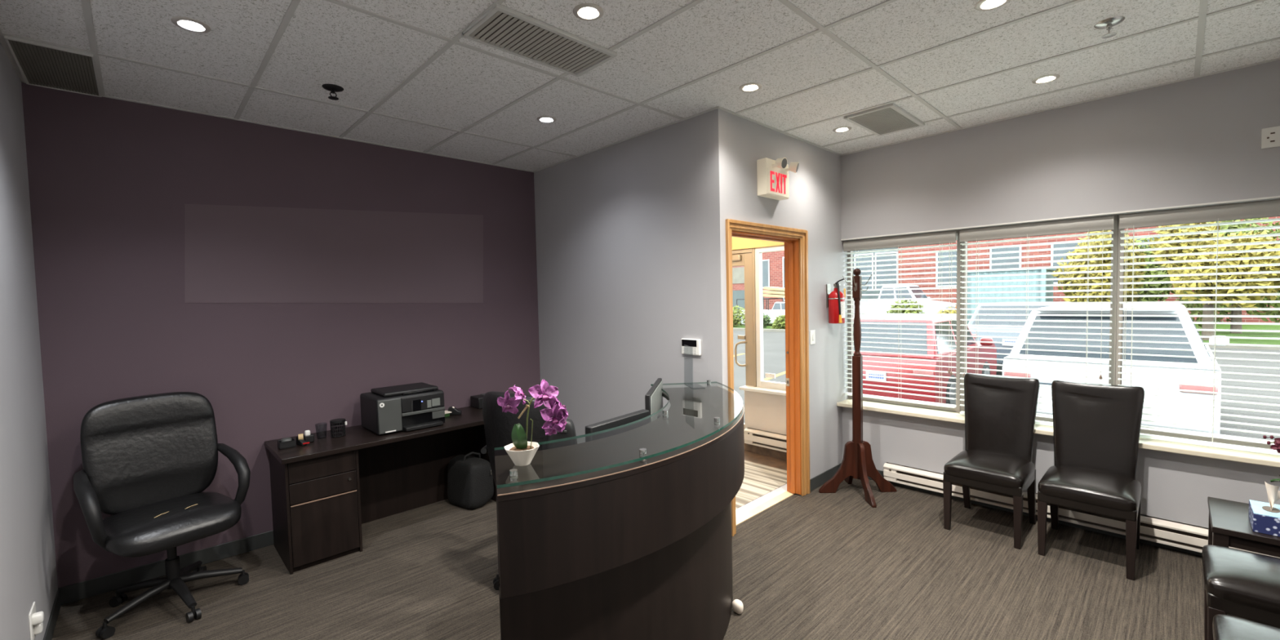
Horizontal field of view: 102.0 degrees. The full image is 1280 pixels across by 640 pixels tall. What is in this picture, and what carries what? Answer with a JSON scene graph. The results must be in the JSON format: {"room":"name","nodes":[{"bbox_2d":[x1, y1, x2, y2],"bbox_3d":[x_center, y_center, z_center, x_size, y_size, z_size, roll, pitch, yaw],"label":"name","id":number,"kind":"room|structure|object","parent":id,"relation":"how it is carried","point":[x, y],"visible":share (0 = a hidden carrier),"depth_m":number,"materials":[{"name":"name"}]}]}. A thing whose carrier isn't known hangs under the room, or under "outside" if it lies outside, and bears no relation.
{"room":"lobby","nodes":[
{"label":"lobby","id":0,"kind":"room"},
{"bbox_2d":[0,42,57,639],"bbox_3d":[-1.600,0.199,1.010,0.120,2.868,5.170,-4,3,-44],"label":"wall","id":1,"kind":"structure","parent":0,"point":[28,562],"depth_m":2.34,"materials":[{"name":"grey paint"}]},
{"bbox_2d":[28,601,44,639],"bbox_3d":[-2.625,1.314,2.262,0.038,0.130,0.140,-4,3,-44],"label":"wall outlet","id":2,"kind":"object","parent":1,"relation":"attached to","point":[35,619],"visible":1,"depth_m":2.23,"materials":[{"name":"white plastic"}]},
{"bbox_2d":[43,588,61,639],"bbox_3d":[-1.479,1.579,1.068,0.008,0.100,5.042,-4,3,-44],"label":"baseboard","id":3,"kind":"structure","parent":1,"relation":"attached to","point":[48,635],"depth_m":2.66,"materials":[{"name":"plastic"}]},
{"bbox_2d":[21,82,540,588],"bbox_3d":[-2.125,0.082,4.011,3.295,2.868,0.120,-4,3,-44],"label":"wall","id":4,"kind":"structure","parent":0,"point":[111,181],"depth_m":3.37,"materials":[{"name":"purple paint"}]},
{"bbox_2d":[58,529,273,604],"bbox_3d":[-2.093,1.468,3.982,3.175,0.100,0.008,-4,3,-44],"label":"baseboard","id":5,"kind":"structure","parent":4,"relation":"attached to","point":[93,587],"depth_m":3.14,"materials":[{"name":"plastic"}]},
{"bbox_2d":[184,204,483,302],"bbox_3d":[-2.117,-0.497,3.921,2.030,0.780,0.002,-4,3,-44],"label":"wall panel","id":6,"kind":"object","parent":4,"relation":"attached to","point":[233,254],"visible":1,"depth_m":3.78,"materials":[{"name":"paint"}]},
{"bbox_2d":[533,113,708,444],"bbox_3d":[-0.220,0.026,4.319,0.120,2.868,2.080,-4,3,-44],"label":"wall","id":7,"kind":"structure","parent":0,"point":[620,228],"depth_m":4.12,"materials":[{"name":"grey paint"}]},
{"bbox_2d":[681,337,701,355],"bbox_3d":[0.357,0.188,3.628,0.024,0.113,0.166,-4,3,-44],"label":"alarm keypad","id":8,"kind":"object","parent":7,"relation":"attached to","point":[695,348],"visible":1,"depth_m":3.61,"materials":[{"name":"white plastic"}]},
{"bbox_2d":[735,484,786,517],"bbox_3d":[1.131,1.441,4.292,1.655,0.023,0.089,-4,3,-44],"label":"trim","id":9,"kind":"structure","parent":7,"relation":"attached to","point":[765,498],"depth_m":4.13,"materials":[{"name":"grey stone"}]},
{"bbox_2d":[735,490,794,525],"bbox_3d":[0.891,1.459,3.946,1.018,0.026,0.076,-4,3,-44],"label":"threshold","id":10,"kind":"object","parent":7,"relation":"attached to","point":[785,495],"depth_m":3.99,"materials":[{"name":"brown wood"}]},
{"bbox_2d":[0,0,1279,171],"bbox_3d":[0.286,-1.382,2.713,5.300,0.060,5.250,-4,3,-44],"label":"ceiling","id":11,"kind":"structure","parent":0,"point":[323,42],"depth_m":2.69,"materials":[{"name":"tile"}]},
{"bbox_2d":[3,35,102,97],"bbox_3d":[-2.942,-1.266,2.621,0.280,0.018,0.661,-4,3,-44],"label":"ceiling vent","id":12,"kind":"object","parent":11,"relation":"in","point":[39,64],"visible":1,"depth_m":2.58,"materials":[{"name":"metal"}]},
{"bbox_2d":[170,16,210,33],"bbox_3d":[-1.948,-1.279,2.249,0.132,0.006,0.132,-4,3,-44],"label":"recessed light","id":13,"kind":"object","parent":11,"relation":"in","point":[188,24],"visible":1,"depth_m":2.24,"materials":[{"name":"white"}]},
{"bbox_2d":[321,84,343,100],"bbox_3d":[-1.739,-1.285,2.937,0.108,0.062,0.108,-4,3,-44],"label":"sprinkler","id":14,"kind":"object","parent":11,"relation":"attached to","point":[333,88],"visible":1,"depth_m":2.92,"materials":[{"name":"black metal"}]},
{"bbox_2d":[461,3,617,76],"bbox_3d":[-0.465,-1.316,2.480,0.670,0.018,0.329,-4,3,-44],"label":"ceiling vent","id":15,"kind":"object","parent":11,"relation":"in","point":[502,28],"visible":1,"depth_m":2.44,"materials":[{"name":"metal"}]},
{"bbox_2d":[536,115,556,123],"bbox_3d":[-0.636,-1.363,3.527,0.132,0.006,0.132,-4,3,-44],"label":"recessed light","id":16,"kind":"object","parent":11,"relation":"in","point":[545,119],"visible":1,"depth_m":3.52,"materials":[{"name":"white"}]},
{"bbox_2d":[573,3,604,20],"bbox_3d":[-0.221,-1.317,2.219,0.132,0.006,0.132,-4,3,-44],"label":"recessed light","id":17,"kind":"object","parent":11,"relation":"in","point":[584,11],"visible":1,"depth_m":2.21,"materials":[{"name":"beige"}]},
{"bbox_2d":[0,0,1279,172],"bbox_3d":[0.233,-1.345,2.663,4.950,0.006,5.050,-4,3,-44],"label":"grid","id":18,"kind":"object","parent":11,"relation":"attached to","point":[86,5],"depth_m":2.81,"materials":[{"name":"paint"}]},
{"bbox_2d":[738,82,761,92],"bbox_3d":[0.653,-1.373,3.061,0.132,0.006,0.132,-4,3,-44],"label":"recessed light","id":19,"kind":"object","parent":11,"relation":"in","point":[751,86],"visible":1,"depth_m":3.05,"materials":[{"name":"beige"}]},
{"bbox_2d":[832,126,851,132],"bbox_3d":[1.516,-1.427,3.886,0.132,0.006,0.132,-4,3,-44],"label":"recessed light","id":20,"kind":"object","parent":11,"relation":"in","point":[842,129],"visible":1,"depth_m":3.88,"materials":[{"name":"beige"}]},
{"bbox_2d":[844,102,924,136],"bbox_3d":[1.750,-1.418,3.695,0.616,0.018,0.330,-4,3,-44],"label":"ceiling vent","id":21,"kind":"object","parent":11,"relation":"in","point":[890,117],"visible":1,"depth_m":3.66,"materials":[{"name":"metal"}]},
{"bbox_2d":[974,0,1010,10],"bbox_3d":[1.508,-1.355,2.212,0.132,0.006,0.132,-4,3,-44],"label":"recessed light","id":22,"kind":"object","parent":11,"relation":"in","point":[982,5],"visible":1,"depth_m":2.23,"materials":[{"name":"beige"}]},
{"bbox_2d":[1031,74,1060,84],"bbox_3d":[2.378,-1.410,3.036,0.132,0.006,0.132,-4,3,-44],"label":"recessed light","id":23,"kind":"object","parent":11,"relation":"in","point":[1050,77],"visible":1,"depth_m":3.03,"materials":[{"name":"beige"}]},
{"bbox_2d":[1093,16,1124,38],"bbox_3d":[2.181,-1.351,2.408,0.108,0.062,0.108,-4,3,-44],"label":"sprinkler","id":24,"kind":"object","parent":11,"relation":"attached to","point":[1107,24],"visible":1,"depth_m":2.40,"materials":[{"name":"metal"}]},
{"bbox_2d":[52,450,1279,639],"bbox_3d":[0.284,1.555,2.809,4.960,0.080,5.100,-4,3,-44],"label":"floor","id":25,"kind":"structure","parent":0,"point":[815,565],"depth_m":2.94,"materials":[{"name":"carpet"}]},
{"bbox_2d":[73,391,250,638],"bbox_3d":[-2.608,1.007,2.868,0.660,1.140,0.694,0,3,34],"label":"office chair","id":26,"kind":"object","parent":25,"relation":"on","point":[148,460],"visible":1,"depth_m":2.87,"materials":[{"name":"black leather"}]},
{"bbox_2d":[264,406,496,574],"bbox_3d":[-1.674,1.147,3.951,1.835,0.725,0.595,-4,3,-44],"label":"desk","id":27,"kind":"object","parent":25,"relation":"on","point":[323,490],"visible":0.82,"depth_m":3.43,"materials":[{"name":"brown wood"}]},
{"bbox_2d":[277,437,296,449],"bbox_3d":[-2.289,0.793,3.354,0.089,0.059,0.083,-4,3,-44],"label":"desk tray","id":28,"kind":"object","parent":27,"relation":"on","point":[286,442],"visible":1,"depth_m":3.33,"materials":[{"name":"black plastic"}]},
{"bbox_2d":[296,433,309,445],"bbox_3d":[-2.212,0.784,3.395,0.089,0.071,0.044,0,3,29],"label":"tape dispenser","id":29,"kind":"object","parent":27,"relation":"on","point":[300,441],"visible":0.97,"depth_m":3.38,"materials":[{"name":"black plastic"}]},
{"bbox_2d":[302,430,314,442],"bbox_3d":[-2.218,0.776,3.467,0.055,0.081,0.055,-4,3,-44],"label":"holder","id":30,"kind":"object","parent":27,"relation":"on","point":[308,437],"visible":0.95,"depth_m":3.45,"materials":[{"name":"black plastic"}]},
{"bbox_2d":[329,418,346,437],"bbox_3d":[-2.104,0.751,3.615,0.100,0.109,0.094,-4,3,-44],"label":"pencil cup","id":31,"kind":"object","parent":27,"relation":"on","point":[336,422],"visible":1,"depth_m":3.60,"materials":[{"name":"black plastic"}]},
{"bbox_2d":[360,382,444,435],"bbox_3d":[-1.750,0.646,3.864,0.500,0.283,0.430,-4,3,-44],"label":"printer","id":32,"kind":"object","parent":27,"relation":"on","point":[415,406],"visible":1,"depth_m":3.73,"materials":[{"name":"black plastic"}]},
{"bbox_2d":[404,421,443,431],"bbox_3d":[-1.574,0.772,3.772,0.265,0.024,0.050,-4,3,-44],"label":"paper tray","id":33,"kind":"object","parent":32,"relation":"on","point":[420,424],"depth_m":3.75,"materials":[{"name":"black plastic"}]},
{"bbox_2d":[444,410,451,417],"bbox_3d":[-1.579,0.755,4.149,0.110,0.035,0.090,-4,3,-44],"label":"sticky note pad","id":34,"kind":"object","parent":27,"relation":"on","point":[446,412],"visible":0.46,"depth_m":4.14,"materials":[{"name":"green paper"}]},
{"bbox_2d":[448,406,461,415],"bbox_3d":[-1.504,0.735,4.207,0.100,0.067,0.040,-2,2,-7],"label":"tape dispenser","id":35,"kind":"object","parent":27,"relation":"on","point":[454,411],"visible":0.88,"depth_m":4.19,"materials":[{"name":"black plastic"}]},
{"bbox_2d":[470,393,484,408],"bbox_3d":[-1.347,0.702,4.524,0.210,0.099,0.160,-4,3,-44],"label":"box","id":36,"kind":"object","parent":27,"relation":"on","point":[476,401],"visible":0.44,"depth_m":4.44,"materials":[{"name":"black plastic"}]},
{"bbox_2d":[447,451,493,509],"bbox_3d":[-1.372,1.278,4.201,0.369,0.439,0.241,0,3,36],"label":"bag","id":37,"kind":"object","parent":25,"relation":"on","point":[470,485],"visible":0.97,"depth_m":4.11,"materials":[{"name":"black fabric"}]},
{"bbox_2d":[480,391,554,590],"bbox_3d":[-0.537,0.952,3.046,0.694,1.140,0.660,0,3,34],"label":"office chair","id":38,"kind":"object","parent":25,"relation":"on","point":[499,425],"visible":0.25,"depth_m":2.77,"materials":[{"name":"black leather"}]},
{"bbox_2d":[494,379,744,639],"bbox_3d":[0.010,0.987,2.595,0.950,1.086,2.139,0,3,25],"label":"reception desk","id":39,"kind":"object","parent":25,"relation":"on","point":[625,535],"visible":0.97,"depth_m":1.90,"materials":[{"name":"brown wood"}]},
{"bbox_2d":[497,379,568,466],"bbox_3d":[-0.368,0.353,1.795,0.246,0.296,0.122,-1,2,8],"label":"potted orchid","id":40,"kind":"object","parent":39,"relation":"on","point":[521,451],"visible":1,"depth_m":1.78,"materials":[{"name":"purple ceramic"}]},
{"bbox_2d":[546,418,577,448],"bbox_3d":[-0.378,0.640,2.526,0.150,0.310,0.100,-1,2,1],"label":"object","id":41,"kind":"object","parent":39,"relation":"on","point":[569,431],"visible":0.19,"depth_m":2.48,"materials":[{"name":"black plastic"}]},
{"bbox_2d":[585,408,648,442],"bbox_3d":[-0.114,0.633,2.562,0.160,0.310,0.434,1,3,39],"label":"computer monitor","id":42,"kind":"object","parent":39,"relation":"on","point":[623,420],"visible":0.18,"depth_m":2.51,"materials":[{"name":"black plastic"}]},
{"bbox_2d":[494,386,743,502],"bbox_3d":[0.079,0.502,2.510,0.750,0.022,2.084,0,3,25],"label":"countertop","id":43,"kind":"structure","parent":39,"relation":"on","point":[692,411],"depth_m":2.08,"materials":[{"name":"clear glass"}]},
{"bbox_2d":[644,377,662,422],"bbox_3d":[0.080,0.574,3.035,0.150,0.380,0.578,-1,2,9],"label":"computer monitor","id":44,"kind":"object","parent":39,"relation":"on","point":[653,397],"visible":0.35,"depth_m":2.94,"materials":[{"name":"black plastic"}]},
{"bbox_2d":[732,599,743,613],"bbox_3d":[0.504,1.481,2.677,0.047,0.068,0.062,-4,3,-44],"label":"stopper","id":45,"kind":"object","parent":25,"relation":"on","point":[737,605],"visible":1,"depth_m":2.66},
{"bbox_2d":[735,460,786,509],"bbox_3d":[0.378,1.420,4.931,1.250,0.008,1.873,-4,3,-44],"label":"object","id":46,"kind":"object","parent":25,"relation":"on","point":[759,480],"visible":0.04,"depth_m":4.54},
{"bbox_2d":[818,268,897,507],"bbox_3d":[1.773,0.501,4.229,0.472,1.836,0.472,-4,3,-44],"label":"coat rack","id":47,"kind":"object","parent":25,"relation":"on","point":[857,463],"visible":1,"depth_m":4.21,"materials":[{"name":"brown wood"}]},
{"bbox_2d":[942,373,1039,549],"bbox_3d":[2.432,0.923,3.587,0.578,1.019,0.454,-4,3,-44],"label":"dining chair","id":48,"kind":"object","parent":25,"relation":"on","point":[1000,411],"visible":1,"depth_m":3.60,"materials":[{"name":"leather"}]},
{"bbox_2d":[1037,379,1144,580],"bbox_3d":[2.793,0.931,3.213,0.578,1.019,0.454,-4,3,-44],"label":"dining chair","id":49,"kind":"object","parent":25,"relation":"on","point":[1096,427],"visible":1,"depth_m":3.23,"materials":[{"name":"leather"}]},
{"bbox_2d":[1201,545,1279,639],"bbox_3d":[2.638,0.985,2.034,0.454,1.019,0.578,-4,3,-44],"label":"dining chair","id":50,"kind":"object","parent":25,"relation":"on","point":[1242,584],"visible":1,"depth_m":2.07,"materials":[{"name":"leather"}]},
{"bbox_2d":[1207,496,1279,614],"bbox_3d":[3.089,1.218,2.430,0.500,0.500,0.570,-4,3,-44],"label":"side table","id":51,"kind":"object","parent":25,"relation":"on","point":[1229,525],"visible":0.46,"depth_m":2.44,"materials":[{"name":"black wood"}]},
{"bbox_2d":[1248,481,1279,537],"bbox_3d":[2.936,0.859,2.412,0.215,0.222,0.117,-4,3,-44],"label":"tissue box","id":52,"kind":"object","parent":51,"relation":"on","point":[1264,517],"visible":1,"depth_m":2.38,"materials":[{"name":"cardboard"}]},
{"bbox_2d":[1262,435,1279,482],"bbox_3d":[3.158,0.754,2.511,0.186,0.414,0.198,-2,2,-5],"label":"potted flower","id":53,"kind":"object","parent":51,"relation":"on","point":[1277,441],"visible":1,"depth_m":2.55,"materials":[{"name":"red plant"}]},
{"bbox_2d":[1212,613,1279,639],"bbox_3d":[2.135,1.018,1.534,0.454,1.019,0.578,-4,3,-44],"label":"dining chair","id":54,"kind":"object","parent":25,"relation":"on","point":[1224,627],"visible":1,"depth_m":1.75,"materials":[{"name":"leather"}]},
{"bbox_2d":[732,236,784,249],"bbox_3d":[1.049,-0.936,5.558,0.200,0.375,2.130,-4,3,-44],"label":"wall header","id":55,"kind":"structure","parent":0,"point":[738,243],"depth_m":5.33,"materials":[{"name":"paint"}]},
{"bbox_2d":[744,390,786,435],"bbox_3d":[1.506,1.056,5.215,0.200,0.655,0.940,-4,3,-44],"label":"wall","id":56,"kind":"structure","parent":0,"point":[764,411],"depth_m":5.29,"materials":[{"name":"beige paint"}]},
{"bbox_2d":[732,248,756,440],"bbox_3d":[0.747,0.308,5.862,0.147,2.128,1.318,-4,3,-44],"label":"door","id":57,"kind":"structure","parent":56,"relation":"in","point":[742,257],"depth_m":5.44,"materials":[{"name":"beige wood"}]},
{"bbox_2d":[738,385,786,395],"bbox_3d":[1.462,0.716,5.173,0.270,0.030,0.952,-4,3,-44],"label":"trim","id":58,"kind":"structure","parent":56,"relation":"attached to","point":[748,388],"depth_m":5.24,"materials":[{"name":"white paint"}]},
{"bbox_2d":[743,427,786,452],"bbox_3d":[1.409,1.218,5.124,0.072,0.155,0.860,-4,3,-44],"label":"baseboard heater","id":59,"kind":"object","parent":56,"relation":"attached to","point":[774,441],"visible":0.62,"depth_m":5.24,"materials":[{"name":"metal"}]},
{"bbox_2d":[744,443,786,460],"bbox_3d":[1.435,1.342,5.152,0.015,0.097,0.940,-4,3,-44],"label":"baseboard","id":60,"kind":"structure","parent":56,"relation":"attached to","point":[748,447],"depth_m":5.29,"materials":[{"name":"brown wood"}]},
{"bbox_2d":[755,244,786,390],"bbox_3d":[1.504,-0.018,5.103,0.060,1.446,0.815,-4,3,-44],"label":"window","id":61,"kind":"structure","parent":56,"relation":"in","point":[761,382],"depth_m":5.35,"materials":[{"name":"white paint"}]},
{"bbox_2d":[764,373,775,377],"bbox_3d":[1.337,0.570,5.312,0.015,0.045,0.110,-4,3,-44],"label":"window sticker","id":62,"kind":"object","parent":61,"relation":"attached to","point":[767,375],"visible":1,"depth_m":5.31,"materials":[{"name":"paper"}]},
{"bbox_2d":[703,108,853,495],"bbox_3d":[1.229,-0.001,4.188,2.025,2.868,0.120,-4,3,-44],"label":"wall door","id":63,"kind":"structure","parent":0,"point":[734,144],"depth_m":4.11,"materials":[{"name":"grey paint"}]},
{"bbox_2d":[725,218,809,536],"bbox_3d":[0.942,0.375,3.904,1.073,2.153,0.151,-4,3,-44],"label":"door frame","id":64,"kind":"structure","parent":63,"relation":"attached to","point":[795,240],"depth_m":4.18,"materials":[{"name":"brown wood"}]},
{"bbox_2d":[756,157,799,199],"bbox_3d":[1.015,-1.026,3.757,0.334,0.261,0.172,-4,3,-44],"label":"exit sign","id":65,"kind":"object","parent":63,"relation":"attached to","point":[772,175],"visible":1,"depth_m":3.70,"materials":[{"name":"beige plastic"}]},
{"bbox_2d":[809,329,815,344],"bbox_3d":[1.434,0.144,4.298,0.080,0.116,0.011,-4,3,-44],"label":"light switch","id":66,"kind":"object","parent":63,"relation":"attached to","point":[812,335],"visible":1,"depth_m":4.29,"materials":[{"name":"white plastic"}]},
{"bbox_2d":[809,463,840,491],"bbox_3d":[1.621,1.362,4.507,0.645,0.100,0.008,-4,3,-44],"label":"baseboard","id":67,"kind":"structure","parent":63,"relation":"attached to","point":[819,480],"depth_m":4.45,"materials":[{"name":"plastic"}]},
{"bbox_2d":[826,278,845,323],"bbox_3d":[1.684,-0.164,4.426,0.147,0.382,0.165,-4,3,-44],"label":"fire extinguisher","id":68,"kind":"object","parent":63,"relation":"attached to","point":[835,300],"visible":1,"depth_m":4.38,"materials":[{"name":"metal"}]},
{"bbox_2d":[733,330,1279,442],"bbox_3d":[0.140,1.137,21.007,19.580,0.100,90.000,-4,3,-44],"label":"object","id":69,"kind":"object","parent":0,"point":[774,343],"visible":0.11,"depth_m":11.39,"materials":[{"name":"concrete"}]},
{"bbox_2d":[764,371,786,380],"bbox_3d":[4.199,1.298,13.906,0.138,0.002,4.497,0,3,36],"label":"road marking","id":70,"kind":"object","parent":69,"relation":"on","point":[784,372],"depth_m":12.80,"materials":[{"name":"yellow paint"}]},
{"bbox_2d":[853,314,996,404],"bbox_3d":[5.127,0.685,9.577,3.820,1.560,2.097,-4,3,-44],"label":"parked car","id":71,"kind":"object","parent":69,"relation":"on","point":[882,316],"visible":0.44,"depth_m":8.21,"materials":[{"name":"red metal"}]},
{"bbox_2d":[913,368,933,377],"bbox_3d":[4.269,0.791,7.792,0.090,0.100,0.280,-4,3,-44],"label":"tail lamp","id":72,"kind":"object","parent":71,"relation":"attached to","point":[922,372],"depth_m":7.76,"materials":[{"name":"red plastic"}]},
{"bbox_2d":[980,337,993,346],"bbox_3d":[6.237,0.390,9.322,0.120,0.150,0.197,-4,3,-44],"label":"mirror","id":73,"kind":"object","parent":71,"relation":"attached to","point":[984,339],"depth_m":9.28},
{"bbox_2d":[733,327,1279,350],"bbox_3d":[7.306,0.614,27.912,0.350,0.230,90.000,-4,3,-44],"label":"kerb","id":74,"kind":"object","parent":69,"relation":"on","point":[734,328],"visible":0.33,"depth_m":16.13,"materials":[{"name":"concrete"}]},
{"bbox_2d":[967,301,1070,364],"bbox_3d":[9.905,0.375,13.111,4.720,1.660,2.297,-4,3,-44],"label":"parked car","id":75,"kind":"object","parent":69,"relation":"on","point":[980,306],"visible":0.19,"depth_m":11.76,"materials":[{"name":"white metal"}]},
{"bbox_2d":[1002,303,1229,436],"bbox_3d":[7.016,0.632,7.646,4.635,1.745,2.297,-4,3,-44],"label":"parked car","id":76,"kind":"object","parent":69,"relation":"on","point":[1194,340],"visible":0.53,"depth_m":5.93,"materials":[{"name":"white metal"}]},
{"bbox_2d":[1004,371,1031,377],"bbox_3d":[4.847,0.706,6.652,0.090,0.100,0.280,-4,3,-44],"label":"tail lamp","id":77,"kind":"object","parent":76,"relation":"attached to","point":[1008,374],"depth_m":6.62,"materials":[{"name":"red plastic"}]},
{"bbox_2d":[1179,384,1217,395],"bbox_3d":[5.944,0.730,5.515,0.090,0.100,0.280,-4,3,-44],"label":"tail lamp","id":78,"kind":"object","parent":76,"relation":"attached to","point":[1181,386],"depth_m":5.50,"materials":[{"name":"red plastic"}]},
{"bbox_2d":[1208,335,1229,346],"bbox_3d":[8.380,0.300,7.496,0.120,0.150,0.197,-4,3,-44],"label":"mirror","id":79,"kind":"object","parent":76,"relation":"attached to","point":[1220,340],"depth_m":7.46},
{"bbox_2d":[733,323,1279,344],"bbox_3d":[20.235,-0.495,47.315,45.250,0.200,120.000,-4,3,-44],"label":"verge","id":80,"kind":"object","parent":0,"point":[1273,327],"depth_m":19.70,"materials":[{"name":"green plant"}]},
{"bbox_2d":[733,305,745,326],"bbox_3d":[5.671,-0.199,31.444,1.239,1.486,2.129,-4,3,-44],"label":"bush","id":81,"kind":"object","parent":80,"relation":"on","point":[736,318],"visible":0.3,"depth_m":31.07,"materials":[{"name":"green plant"}]},
{"bbox_2d":[735,297,785,325],"bbox_3d":[8.437,-0.471,32.184,2.297,1.780,5.220,-4,3,-44],"label":"pickup truck","id":82,"kind":"object","parent":80,"relation":"on","point":[779,308],"visible":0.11,"depth_m":31.27,"materials":[{"name":"white metal"}]},
{"bbox_2d":[762,293,784,297],"bbox_3d":[8.973,-1.428,31.277,1.100,0.381,3.202,-4,3,-44],"label":"bundle","id":83,"kind":"object","parent":82,"relation":"on","point":[780,295],"visible":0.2,"depth_m":31.48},
{"bbox_2d":[762,289,784,294],"bbox_3d":[9.039,-1.614,31.196,1.100,0.436,3.200,-4,3,-44],"label":"bundle","id":84,"kind":"object","parent":83,"relation":"on","point":[771,291],"visible":0.24,"depth_m":31.47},
{"bbox_2d":[763,286,784,291],"bbox_3d":[9.105,-1.801,31.115,1.100,0.492,3.197,-4,3,-44],"label":"bundle","id":85,"kind":"object","parent":84,"relation":"on","point":[774,288],"visible":0.44,"depth_m":31.45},
{"bbox_2d":[763,313,771,327],"bbox_3d":[6.893,0.087,29.656,0.809,1.107,1.343,-4,3,-44],"label":"bush","id":86,"kind":"object","parent":80,"relation":"on","point":[766,319],"visible":0.16,"depth_m":29.32,"materials":[{"name":"green plant"}]},
{"bbox_2d":[770,315,785,328],"bbox_3d":[7.836,0.212,28.506,0.840,1.061,1.326,-4,3,-44],"label":"bush","id":87,"kind":"object","parent":80,"relation":"on","point":[780,322],"visible":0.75,"depth_m":28.42,"materials":[{"name":"green plant"}]},
{"bbox_2d":[853,285,956,316],"bbox_3d":[12.860,-0.584,26.433,2.347,2.300,5.435,-4,3,-44],"label":"pickup truck","id":88,"kind":"object","parent":80,"relation":"on","point":[894,291],"visible":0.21,"depth_m":25.54,"materials":[{"name":"white metal"}]},
{"bbox_2d":[886,297,924,313],"bbox_3d":[12.332,-0.372,24.106,1.083,1.370,1.721,-4,3,-44],"label":"bush","id":89,"kind":"object","parent":80,"relation":"on","point":[905,301],"visible":0.43,"depth_m":23.95,"materials":[{"name":"green plant"}]},
{"bbox_2d":[936,306,956,314],"bbox_3d":[13.525,-0.048,22.738,0.875,1.105,1.323,-4,3,-44],"label":"bush","id":90,"kind":"object","parent":80,"relation":"on","point":[940,311],"visible":0.03,"depth_m":22.64,"materials":[{"name":"yellow plant"}]},
{"bbox_2d":[732,216,1279,323],"bbox_3d":[16.994,-3.642,41.272,6.200,6.950,44.100,-4,3,-44],"label":"brick building","id":91,"kind":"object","parent":80,"relation":"on","point":[773,263],"visible":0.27,"depth_m":34.29,"materials":[{"name":"brick"}]},
{"bbox_2d":[967,266,1055,324],"bbox_3d":[16.154,-0.833,22.688,2.530,2.770,2.900,-4,3,-44],"label":"shipping container","id":92,"kind":"object","parent":80,"relation":"on","point":[1039,270],"visible":0.25,"depth_m":21.80,"materials":[{"name":"metal"}]},
{"bbox_2d":[1050,230,1146,302],"bbox_3d":[18.358,-1.541,20.462,3.037,4.499,2.410,-1,2,6],"label":"tree","id":93,"kind":"object","parent":80,"relation":"on","point":[1102,236],"visible":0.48,"depth_m":20.05,"materials":[{"name":"green plant"}]},
{"bbox_2d":[1126,237,1175,302],"bbox_3d":[23.318,-1.778,24.884,2.919,4.368,3.636,-4,3,-44],"label":"tree","id":94,"kind":"object","parent":80,"relation":"on","point":[1147,252],"visible":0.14,"depth_m":23.68,"materials":[{"name":"green plant"}]},
{"bbox_2d":[1148,221,1279,340],"bbox_3d":[19.660,-1.517,17.706,2.848,4.627,3.290,-4,3,-44],"label":"tree","id":95,"kind":"object","parent":80,"relation":"on","point":[1256,276],"visible":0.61,"depth_m":17.13,"materials":[{"name":"green plant"}]},
{"bbox_2d":[1173,217,1279,333],"bbox_3d":[22.974,-1.794,19.918,2.940,4.844,3.726,-2,3,-26],"label":"tree","id":96,"kind":"object","parent":80,"relation":"on","point":[1233,326],"visible":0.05,"depth_m":19.72,"materials":[{"name":"green plant"}]},
{"bbox_2d":[836,59,1279,528],"bbox_3d":[2.859,-0.017,3.697,0.360,2.868,2.850,-4,3,-44],"label":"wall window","id":97,"kind":"structure","parent":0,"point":[1197,140],"depth_m":3.41,"materials":[{"name":"grey paint"}]},
{"bbox_2d":[843,231,957,408],"bbox_3d":[2.170,-0.004,4.381,0.083,1.385,0.891,-4,3,-44],"label":"window blind","id":98,"kind":"object","parent":97,"relation":"attached to","point":[940,238],"visible":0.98,"depth_m":4.29,"materials":[{"name":"plastic"}]},
{"bbox_2d":[847,229,961,413],"bbox_3d":[2.245,0.008,4.451,0.060,1.460,0.913,-4,3,-44],"label":"window","id":99,"kind":"structure","parent":97,"relation":"attached to","point":[957,409],"depth_m":4.25,"materials":[{"name":"paint"}]},
{"bbox_2d":[867,470,1201,556],"bbox_3d":[2.840,1.369,3.702,0.008,0.100,2.842,-4,3,-44],"label":"baseboard","id":100,"kind":"structure","parent":97,"relation":"attached to","point":[1148,542],"depth_m":3.57,"materials":[{"name":"plastic"}]},
{"bbox_2d":[959,216,1114,426],"bbox_3d":[2.804,0.031,3.726,0.083,1.428,0.881,-4,3,-44],"label":"window blind","id":101,"kind":"object","parent":97,"relation":"attached to","point":[1100,224],"visible":0.74,"depth_m":3.67,"materials":[{"name":"plastic"}]},
{"bbox_2d":[960,214,1118,422],"bbox_3d":[2.877,0.021,3.796,0.060,1.460,0.907,-4,3,-44],"label":"window","id":102,"kind":"structure","parent":97,"relation":"attached to","point":[1114,261],"depth_m":3.48,"materials":[{"name":"paint"}]},
{"bbox_2d":[883,462,1279,558],"bbox_3d":[2.934,1.308,3.547,0.072,0.140,2.430,-4,3,-44],"label":"baseboard heater","id":103,"kind":"object","parent":97,"relation":"attached to","point":[1165,531],"visible":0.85,"depth_m":3.48,"materials":[{"name":"metal"}]},
{"bbox_2d":[1115,199,1279,449],"bbox_3d":[3.508,0.035,3.143,0.060,1.460,0.910,-4,3,-44],"label":"window","id":104,"kind":"structure","parent":97,"relation":"attached to","point":[1259,444],"depth_m":3.36,"materials":[{"name":"paint"}]},
{"bbox_2d":[1117,200,1279,455],"bbox_3d":[3.436,0.045,3.072,0.083,1.428,0.886,-4,3,-44],"label":"window blind","id":105,"kind":"object","parent":97,"relation":"attached to","point":[1271,208],"visible":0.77,"depth_m":3.10,"materials":[{"name":"plastic"}]},
{"bbox_2d":[1261,125,1279,148],"bbox_3d":[3.519,-1.010,2.839,0.009,0.111,0.148,-4,3,-44],"label":"wall outlet","id":106,"kind":"object","parent":97,"relation":"attached to","point":[1270,136],"visible":1,"depth_m":2.87,"materials":[{"name":"white plastic"}]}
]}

